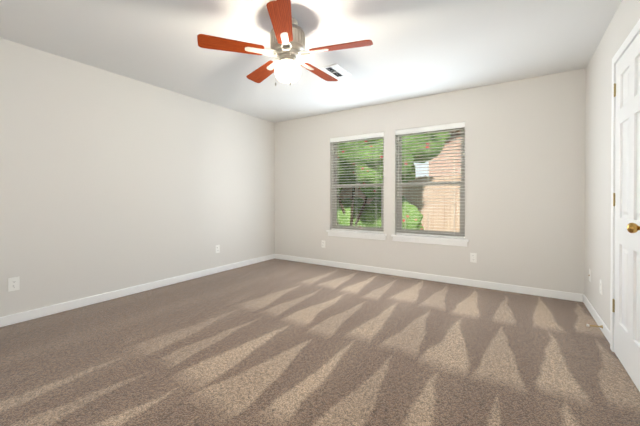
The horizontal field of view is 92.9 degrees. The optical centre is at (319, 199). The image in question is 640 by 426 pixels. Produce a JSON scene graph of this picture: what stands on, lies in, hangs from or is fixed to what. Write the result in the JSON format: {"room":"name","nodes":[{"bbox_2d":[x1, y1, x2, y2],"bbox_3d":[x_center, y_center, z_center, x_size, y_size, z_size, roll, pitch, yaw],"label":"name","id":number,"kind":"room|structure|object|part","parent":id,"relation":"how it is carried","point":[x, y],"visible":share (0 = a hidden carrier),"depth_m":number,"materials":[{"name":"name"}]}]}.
{"room":"empty bedroom","nodes":[
{"label":"empty bedroom","id":0,"kind":"room"},
{"bbox_2d":[0,38,274,316],"bbox_3d":[-2.210,-0.149,3.460,0.150,2.440,5.210,0,0,33],"label":"wall","id":1,"kind":"structure","parent":0,"point":[110,181],"depth_m":3.29,"materials":[{"name":"white paint"}]},
{"bbox_2d":[8,277,19,291],"bbox_3d":[-2.650,0.732,2.636,0.008,0.115,0.070,0,0,33],"label":"electrical outlet","id":2,"kind":"object","parent":1,"relation":"attached to","point":[13,283],"visible":1,"depth_m":2.63,"materials":[{"name":"white plastic"}]},
{"bbox_2d":[0,254,275,326],"bbox_3d":[-2.139,1.029,3.421,0.018,0.085,4.910,0,0,33],"label":"baseboard","id":3,"kind":"structure","parent":1,"relation":"attached to","point":[49,310],"depth_m":3.28,"materials":[{"name":"white paint"}]},
{"bbox_2d":[216,245,219,252],"bbox_3d":[-1.491,0.720,4.435,0.008,0.115,0.070,0,0,33],"label":"electrical outlet","id":4,"kind":"object","parent":1,"relation":"attached to","point":[217,248],"visible":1,"depth_m":4.44,"materials":[{"name":"white plastic"}]},
{"bbox_2d":[0,0,621,122],"bbox_3d":[-0.356,-1.436,2.257,4.560,0.150,5.210,0,0,33],"label":"ceiling","id":5,"kind":"structure","parent":0,"point":[420,48],"depth_m":2.64,"materials":[{"name":"white paint"}]},
{"bbox_2d":[197,0,372,85],"bbox_3d":[-0.219,-1.100,2.370,1.251,0.524,1.206,0,0,33],"label":"ceiling fan","id":6,"kind":"object","parent":5,"relation":"hanging from","point":[287,40],"visible":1,"depth_m":2.24,"materials":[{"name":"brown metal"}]},
{"bbox_3d":[-0.639,-1.112,2.201,0.460,0.006,0.140,0,-12,-19],"label":"blade","id":7,"kind":"part","parent":6,"relation":"part of","materials":[{"name":"brown wood"}]},
{"bbox_3d":[-0.497,-1.115,2.668,0.140,0.006,0.460,15,-9,-36],"label":"blade","id":8,"kind":"part","parent":6,"relation":"part of","materials":[{"name":"brown wood"}]},
{"bbox_3d":[-0.239,-1.110,1.922,0.140,0.006,0.460,-12,1,-1],"label":"blade","id":9,"kind":"part","parent":6,"relation":"part of","materials":[{"name":"brown wood"}]},
{"bbox_3d":[-0.247,-1.205,2.337,0.267,0.313,0.267,0,0,33],"label":"motor","id":10,"kind":"part","parent":6,"relation":"part of","materials":[{"name":"silver metal"}]},
{"bbox_3d":[-0.247,-0.980,2.338,0.204,0.151,0.204,0,0,33],"label":"lamp shade","id":11,"kind":"part","parent":6,"relation":"part of","materials":[{"name":"white glass"}]},
{"bbox_3d":[-0.009,-1.115,2.678,0.140,0.006,0.460,15,9,34],"label":"blade","id":12,"kind":"part","parent":6,"relation":"part of","materials":[{"name":"brown wood"}]},
{"bbox_3d":[0.150,-1.112,2.216,0.460,0.006,0.140,0,12,17],"label":"blade","id":13,"kind":"part","parent":6,"relation":"part of","materials":[{"name":"brown wood"}]},
{"bbox_2d":[321,64,351,78],"bbox_3d":[0.180,-1.361,3.238,0.190,0.013,0.320,0,0,33],"label":"ceiling vent","id":14,"kind":"object","parent":5,"relation":"in","point":[336,71],"visible":0.94,"depth_m":3.22,"materials":[{"name":"white metal"}]},
{"bbox_2d":[0,258,639,425],"bbox_3d":[-0.356,1.139,2.273,4.560,0.120,5.210,0,0,33],"label":"floor","id":15,"kind":"structure","parent":0,"point":[276,342],"depth_m":2.07,"materials":[{"name":"carpet"}]},
{"bbox_2d":[275,68,585,293],"bbox_3d":[1.014,-0.154,4.392,4.260,2.440,0.150,0,0,33],"label":"wall","id":16,"kind":"structure","parent":0,"point":[525,182],"depth_m":3.67,"materials":[{"name":"white paint"}]},
{"bbox_2d":[326,230,386,239],"bbox_3d":[0.547,0.535,4.630,0.990,0.089,0.114,0,0,33],"label":"window sill","id":17,"kind":"structure","parent":16,"relation":"attached to","point":[363,235],"depth_m":4.57,"materials":[{"name":"white paint"}]},
{"bbox_2d":[330,132,383,232],"bbox_3d":[0.575,-0.241,4.670,0.900,1.470,0.136,0,0,33],"label":"window","id":18,"kind":"structure","parent":16,"relation":"in","point":[353,139],"depth_m":4.66,"materials":[{"name":"grey plastic"}]},
{"bbox_2d":[338,142,338,228],"bbox_3d":[0.250,-0.234,4.816,0.104,1.395,0.047,0,0,3],"label":"blind cord","id":19,"kind":"object","parent":18,"relation":"attached to","point":[338,190],"depth_m":4.81,"materials":[{"name":"white fabric"}]},
{"bbox_2d":[375,161,380,230],"bbox_3d":[0.843,-0.232,4.435,0.047,1.395,0.103,0,0,-27],"label":"blind cord","id":20,"kind":"object","parent":18,"relation":"attached to","point":[375,161],"depth_m":4.45,"materials":[{"name":"white fabric"}]},
{"bbox_2d":[276,254,579,301],"bbox_3d":[0.982,1.024,4.322,4.230,0.085,0.013,0,0,33],"label":"baseboard","id":21,"kind":"structure","parent":16,"relation":"attached to","point":[446,279],"depth_m":3.90,"materials":[{"name":"white paint"}]},
{"bbox_2d":[395,122,464,238],"bbox_3d":[1.468,-0.237,4.095,0.895,1.470,0.136,0,0,33],"label":"window","id":22,"kind":"structure","parent":16,"relation":"in","point":[447,128],"depth_m":4.04,"materials":[{"name":"grey plastic"}]},
{"bbox_2d":[398,134,405,232],"bbox_3d":[1.144,-0.231,4.239,0.104,1.395,0.047,0,0,3],"label":"blind cord","id":23,"kind":"object","parent":22,"relation":"attached to","point":[405,177],"depth_m":4.23,"materials":[{"name":"white fabric"}]},
{"bbox_2d":[454,128,460,226],"bbox_3d":[1.734,-0.229,3.860,0.047,1.395,0.103,0,0,-27],"label":"blind cord","id":24,"kind":"object","parent":22,"relation":"attached to","point":[460,128],"depth_m":3.91,"materials":[{"name":"white fabric"}]},
{"bbox_2d":[391,234,468,246],"bbox_3d":[1.440,0.538,4.055,0.985,0.089,0.114,0,0,33],"label":"window sill","id":25,"kind":"structure","parent":16,"relation":"attached to","point":[432,240],"depth_m":4.00,"materials":[{"name":"white paint"}]},
{"bbox_2d":[470,253,476,262],"bbox_3d":[1.885,0.715,3.742,0.070,0.115,0.008,0,0,33],"label":"electrical outlet","id":26,"kind":"object","parent":16,"relation":"attached to","point":[473,257],"visible":1,"depth_m":3.74,"materials":[{"name":"white plastic"}]},
{"bbox_2d":[584,0,639,329],"bbox_3d":[1.497,-0.134,1.071,0.150,2.440,5.210,0,0,33],"label":"wall","id":27,"kind":"structure","parent":0,"point":[598,91],"depth_m":2.58,"materials":[{"name":"white paint"}]},
{"bbox_2d":[580,294,609,342],"bbox_3d":[2.432,1.034,2.683,0.018,0.085,1.158,0,0,33],"label":"baseboard","id":28,"kind":"structure","parent":27,"relation":"attached to","point":[606,332],"depth_m":2.65,"materials":[{"name":"white paint"}]},
{"bbox_2d":[586,324,602,328],"bbox_3d":[2.240,1.032,2.485,0.099,0.026,0.026,-6,-3,33],"label":"door stop","id":29,"kind":"object","parent":28,"relation":"attached to","point":[588,325],"visible":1,"depth_m":2.48,"materials":[{"name":"gold metal"}]},
{"bbox_2d":[600,279,601,294],"bbox_3d":[2.354,0.732,2.552,0.008,0.115,0.070,0,0,33],"label":"electrical outlet","id":30,"kind":"object","parent":27,"relation":"attached to","point":[600,286],"visible":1,"depth_m":2.54,"materials":[{"name":"white plastic"}]},
{"bbox_2d":[612,83,615,311],"bbox_3d":[2.072,-0.011,2.144,0.010,1.616,0.020,0,0,33],"label":"hinges on the door trim","id":31,"kind":"object","parent":27,"relation":"attached to","point":[613,305],"visible":1,"depth_m":2.14,"materials":[{"name":"gold metal"}]},
{"bbox_2d":[610,19,639,391],"bbox_3d":[1.859,0.035,1.862,0.098,2.092,0.834,0,0,33],"label":"door","id":32,"kind":"structure","parent":27,"relation":"attached to","point":[627,255],"depth_m":1.93,"materials":[{"name":"white paint"}]},
{"bbox_3d":[1.697,0.153,1.628,0.080,0.066,0.066,0,0,33],"label":"knob","id":33,"kind":"part","parent":32,"relation":"part of","materials":[{"name":"gold metal"}]},
{"label":"outside","id":34,"kind":"structure","parent":0,"visible":0},
{"bbox_3d":[12.352,1.212,21.309,55.000,0.200,40.560,0,0,33],"label":"ground","id":35,"kind":"structure","parent":34,"visible":0},
{"bbox_2d":[337,132,450,229],"bbox_3d":[0.134,-1.442,8.196,7.163,5.781,2.464,0,0,33],"label":"tree","id":36,"kind":"object","parent":35,"relation":"on","point":[365,222],"depth_m":6.91,"materials":[{"name":"green plant"}]},
{"bbox_2d":[339,174,460,231],"bbox_3d":[3.361,0.263,8.176,28.109,1.860,0.149,0,0,33],"label":"fence","id":37,"kind":"object","parent":35,"relation":"on","point":[430,212],"depth_m":8.25,"materials":[{"name":"brown wood"}]},
{"bbox_2d":[429,130,460,225],"bbox_3d":[8.890,-1.487,11.306,8.600,5.320,6.500,0,0,33],"label":"house","id":38,"kind":"structure","parent":35,"relation":"on","point":[436,170],"depth_m":10.63,"materials":[{"name":"brown"}]}
]}

